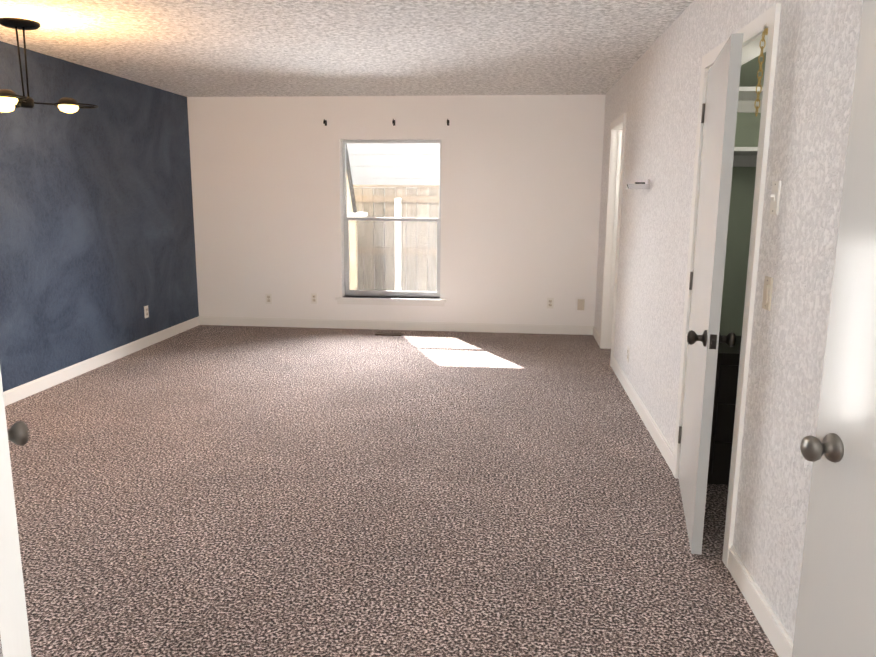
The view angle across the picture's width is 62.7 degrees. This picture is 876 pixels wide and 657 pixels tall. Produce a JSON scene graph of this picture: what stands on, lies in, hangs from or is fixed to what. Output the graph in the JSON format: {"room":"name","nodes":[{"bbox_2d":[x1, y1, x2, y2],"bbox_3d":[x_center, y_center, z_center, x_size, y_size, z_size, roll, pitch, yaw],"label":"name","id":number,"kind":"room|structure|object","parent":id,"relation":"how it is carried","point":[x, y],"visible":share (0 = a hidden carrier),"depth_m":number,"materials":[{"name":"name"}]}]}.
{"room":"empty bedroom","nodes":[
{"label":"empty bedroom","id":0,"kind":"room"},
{"bbox_2d":[0,41,198,391],"bbox_3d":[-3.173,-0.416,3.367,0.120,2.440,9.530,1,11,6],"label":"wall","id":1,"kind":"structure","parent":0,"point":[97,245],"depth_m":5.85,"materials":[{"name":"blue paint"}]},
{"bbox_2d":[3,316,198,405],"bbox_3d":[-3.121,0.747,3.527,0.013,0.097,9.190,1,11,6],"label":"baseboard","id":2,"kind":"structure","parent":1,"relation":"attached to","point":[15,394],"depth_m":5.93,"materials":[{"name":"white wood"}]},
{"bbox_2d":[144,305,148,317],"bbox_3d":[-2.775,-0.158,6.845,0.008,0.114,0.070,1,11,6],"label":"electrical outlet","id":3,"kind":"object","parent":1,"relation":"attached to","point":[146,312],"visible":1,"depth_m":6.84,"materials":[{"name":"white plastic"}]},
{"bbox_2d":[0,0,693,96],"bbox_3d":[-0.119,-1.595,2.834,6.240,0.120,9.530,1,11,6],"label":"ceiling","id":4,"kind":"structure","parent":0,"point":[232,48],"depth_m":4.79,"materials":[{"name":"white paint"}]},
{"bbox_2d":[0,17,97,112],"bbox_3d":[-2.512,-1.562,4.266,0.712,0.508,0.683,1,11,6],"label":"chandelier","id":5,"kind":"object","parent":4,"relation":"hanging from","point":[9,100],"visible":1,"depth_m":4.31,"materials":[{"name":"black metal"}]},
{"bbox_2d":[5,325,778,656],"bbox_3d":[-0.138,0.921,3.305,6.240,0.120,9.530,1,11,6],"label":"floor","id":6,"kind":"structure","parent":0,"point":[241,491],"depth_m":3.38,"materials":[{"name":"carpet"}]},
{"bbox_2d":[0,367,31,656],"bbox_3d":[-0.841,0.186,1.335,0.178,2.015,0.819,-7,13,-34],"label":"door","id":7,"kind":"structure","parent":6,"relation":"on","point":[14,636],"depth_m":1.02,"materials":[{"name":"white wood"}]},
{"bbox_2d":[375,332,402,335],"bbox_3d":[-0.516,0.059,7.538,0.280,0.012,0.110,1,11,6],"label":"floor vent","id":8,"kind":"object","parent":6,"relation":"in","point":[387,334],"visible":1,"depth_m":7.50,"materials":[{"name":"brown"}]},
{"bbox_2d":[707,335,741,484],"bbox_3d":[1.736,0.428,3.811,0.675,0.690,0.505,1,11,6],"label":"base cabinet","id":9,"kind":"object","parent":6,"relation":"on","point":[726,380],"visible":0.08,"depth_m":3.61,"materials":[{"name":"black wood"}]},
{"bbox_2d":[187,95,605,325],"bbox_3d":[0.338,-1.186,7.622,6.000,2.440,0.220,1,11,6],"label":"wall","id":10,"kind":"structure","parent":0,"point":[521,176],"depth_m":7.57,"materials":[{"name":"white paint"}]},
{"bbox_2d":[265,293,271,303],"bbox_3d":[-1.859,-0.327,7.891,0.070,0.114,0.008,1,11,6],"label":"electrical outlet","id":11,"kind":"object","parent":10,"relation":"attached to","point":[268,298],"visible":1,"depth_m":7.89,"materials":[{"name":"white plastic"}]},
{"bbox_2d":[311,293,316,303],"bbox_3d":[-1.351,-0.328,7.839,0.070,0.114,0.008,1,11,6],"label":"electrical outlet","id":12,"kind":"object","parent":10,"relation":"attached to","point":[313,298],"visible":1,"depth_m":7.84,"materials":[{"name":"white plastic"}]},
{"bbox_2d":[335,295,446,305],"bbox_3d":[-0.505,-0.300,7.814,1.210,0.075,0.167,1,11,6],"label":"window sill","id":13,"kind":"structure","parent":10,"relation":"attached to","point":[347,299],"depth_m":7.75,"materials":[{"name":"white wood"}]},
{"bbox_2d":[342,140,440,296],"bbox_3d":[-0.488,-1.173,7.754,1.070,1.665,0.062,1,11,6],"label":"window","id":14,"kind":"structure","parent":10,"relation":"in","point":[364,292],"depth_m":7.79,"materials":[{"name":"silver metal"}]},
{"bbox_2d":[199,316,590,334],"bbox_3d":[-0.493,-0.034,7.803,4.310,0.097,0.013,1,11,6],"label":"baseboard","id":15,"kind":"structure","parent":10,"relation":"attached to","point":[203,320],"depth_m":7.79,"materials":[{"name":"white wood"}]},
{"bbox_2d":[547,298,553,308],"bbox_3d":[1.186,-0.268,7.590,0.070,0.114,0.008,1,11,6],"label":"electrical outlet","id":16,"kind":"object","parent":10,"relation":"attached to","point":[550,302],"visible":1,"depth_m":7.59,"materials":[{"name":"white plastic"}]},
{"bbox_2d":[577,299,584,309],"bbox_3d":[1.504,-0.250,7.561,0.070,0.114,0.008,1,11,6],"label":"electrical outlet","id":17,"kind":"object","parent":10,"relation":"attached to","point":[580,306],"visible":1,"depth_m":7.56,"materials":[{"name":"beige plastic"}]},
{"bbox_2d":[594,0,862,640],"bbox_3d":[1.253,-0.281,2.826,0.120,2.440,9.310,1,11,6],"label":"wall","id":18,"kind":"structure","parent":0,"point":[653,93],"depth_m":2.52,"materials":[{"name":"white paint"}]},
{"bbox_2d":[591,326,599,345],"bbox_3d":[1.612,0.080,7.276,0.013,0.097,0.583,1,11,6],"label":"baseboard","id":19,"kind":"structure","parent":18,"relation":"attached to","point":[594,332],"depth_m":7.36,"materials":[{"name":"white wood"}]},
{"bbox_2d":[627,346,629,362],"bbox_3d":[1.429,0.194,5.406,0.008,0.114,0.070,1,11,6],"label":"electrical outlet","id":20,"kind":"object","parent":18,"relation":"attached to","point":[628,349],"visible":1,"depth_m":5.38,"materials":[{"name":"white plastic"}]},
{"bbox_2d":[627,179,649,188],"bbox_3d":[1.330,-0.958,4.772,0.140,0.065,0.060,1,11,6],"label":"bracket","id":21,"kind":"object","parent":18,"relation":"attached to","point":[639,185],"visible":0.98,"depth_m":4.75,"materials":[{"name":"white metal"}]},
{"bbox_2d":[611,356,673,472],"bbox_3d":[1.379,0.506,4.994,0.013,0.097,2.416,1,11,6],"label":"baseboard","id":22,"kind":"structure","parent":18,"relation":"attached to","point":[662,444],"depth_m":4.60,"materials":[{"name":"white wood"}]},
{"bbox_2d":[599,3,780,567],"bbox_3d":[1.341,-0.293,3.796,0.137,2.107,6.144,1,11,6],"label":"door frame","id":23,"kind":"structure","parent":18,"relation":"attached to","point":[753,30],"depth_m":2.94,"materials":[{"name":"white wood"}]},
{"bbox_2d":[678,33,743,554],"bbox_3d":[1.174,-0.141,3.165,0.183,2.015,0.876,3,11,14],"label":"closet door","id":24,"kind":"structure","parent":18,"relation":"in","point":[705,338],"depth_m":2.89,"materials":[{"name":"white wood"}]},
{"bbox_2d":[727,545,792,656],"bbox_3d":[1.110,0.993,2.377,0.013,0.097,0.966,1,11,6],"label":"baseboard","id":25,"kind":"structure","parent":18,"relation":"attached to","point":[769,620],"depth_m":2.49,"materials":[{"name":"white wood"}]},
{"bbox_2d":[754,24,767,116],"bbox_3d":[1.173,-0.933,2.605,0.030,0.318,0.024,1,11,6],"label":"hanging chain","id":26,"kind":"object","parent":18,"relation":"hanging from","point":[764,32],"visible":0.98,"depth_m":2.60,"materials":[{"name":"gold metal"}]},
{"bbox_2d":[762,276,772,310],"bbox_3d":[1.153,-0.124,2.523,0.012,0.114,0.070,1,11,6],"label":"light switch","id":27,"kind":"object","parent":18,"relation":"attached to","point":[767,292],"visible":0.98,"depth_m":2.51,"materials":[{"name":"beige plastic"}]},
{"bbox_2d":[770,181,780,214],"bbox_3d":[1.153,-0.450,2.472,0.020,0.114,0.070,1,11,6],"label":"light switch","id":28,"kind":"object","parent":18,"relation":"attached to","point":[775,197],"visible":0.96,"depth_m":2.46,"materials":[{"name":"white plastic"}]},
{"bbox_2d":[792,0,875,656],"bbox_3d":[0.951,0.211,1.271,0.178,2.015,0.814,-1,11,-7],"label":"door","id":29,"kind":"structure","parent":18,"relation":"in","point":[836,612],"depth_m":1.56,"materials":[{"name":"white wood"}]},
{"bbox_2d":[720,52,765,335],"bbox_3d":[1.708,-0.319,3.043,0.740,2.440,1.900,1,11,6],"label":"wall","id":30,"kind":"structure","parent":0,"point":[739,225],"depth_m":3.92,"materials":[{"name":"green paint"}]},
{"bbox_2d":[733,87,762,166],"bbox_3d":[1.685,-0.668,2.980,0.690,1.710,1.800,1,11,6],"label":"closet shelf","id":31,"kind":"object","parent":30,"relation":"attached to","point":[745,156],"depth_m":3.79,"materials":[{"name":"white wood"}]},
{"label":"outside","id":32,"kind":"structure","parent":0,"visible":0},
{"bbox_3d":[0.744,-0.498,11.957,18.000,0.100,8.090,1,11,6],"label":"ground","id":33,"kind":"structure","parent":32,"visible":0},
{"bbox_2d":[346,144,367,289],"bbox_3d":[-1.566,-1.715,8.982,1.320,3.353,0.330,1,11,6],"label":"shed","id":34,"kind":"object","parent":33,"relation":"on","point":[353,208],"depth_m":8.88,"materials":[{"name":"beige wood"}]},
{"bbox_2d":[347,143,439,288],"bbox_3d":[0.771,-2.810,11.620,16.000,4.571,0.300,1,11,6],"label":"house","id":35,"kind":"structure","parent":33,"relation":"on","point":[407,168],"depth_m":11.66,"materials":[{"name":"white"}]},
{"bbox_2d":[353,185,439,291],"bbox_3d":[0.797,-0.969,9.405,10.578,1.765,0.160,1,11,6],"label":"fence","id":36,"kind":"object","parent":33,"relation":"on","point":[416,212],"depth_m":9.53,"materials":[{"name":"brown wood"}]},
{"bbox_2d":[395,198,401,290],"bbox_3d":[-0.517,-0.879,9.319,0.075,1.600,0.075,1,11,6],"label":"post","id":37,"kind":"object","parent":33,"relation":"on","point":[397,213],"depth_m":9.24,"materials":[{"name":"white wood"}]}
]}

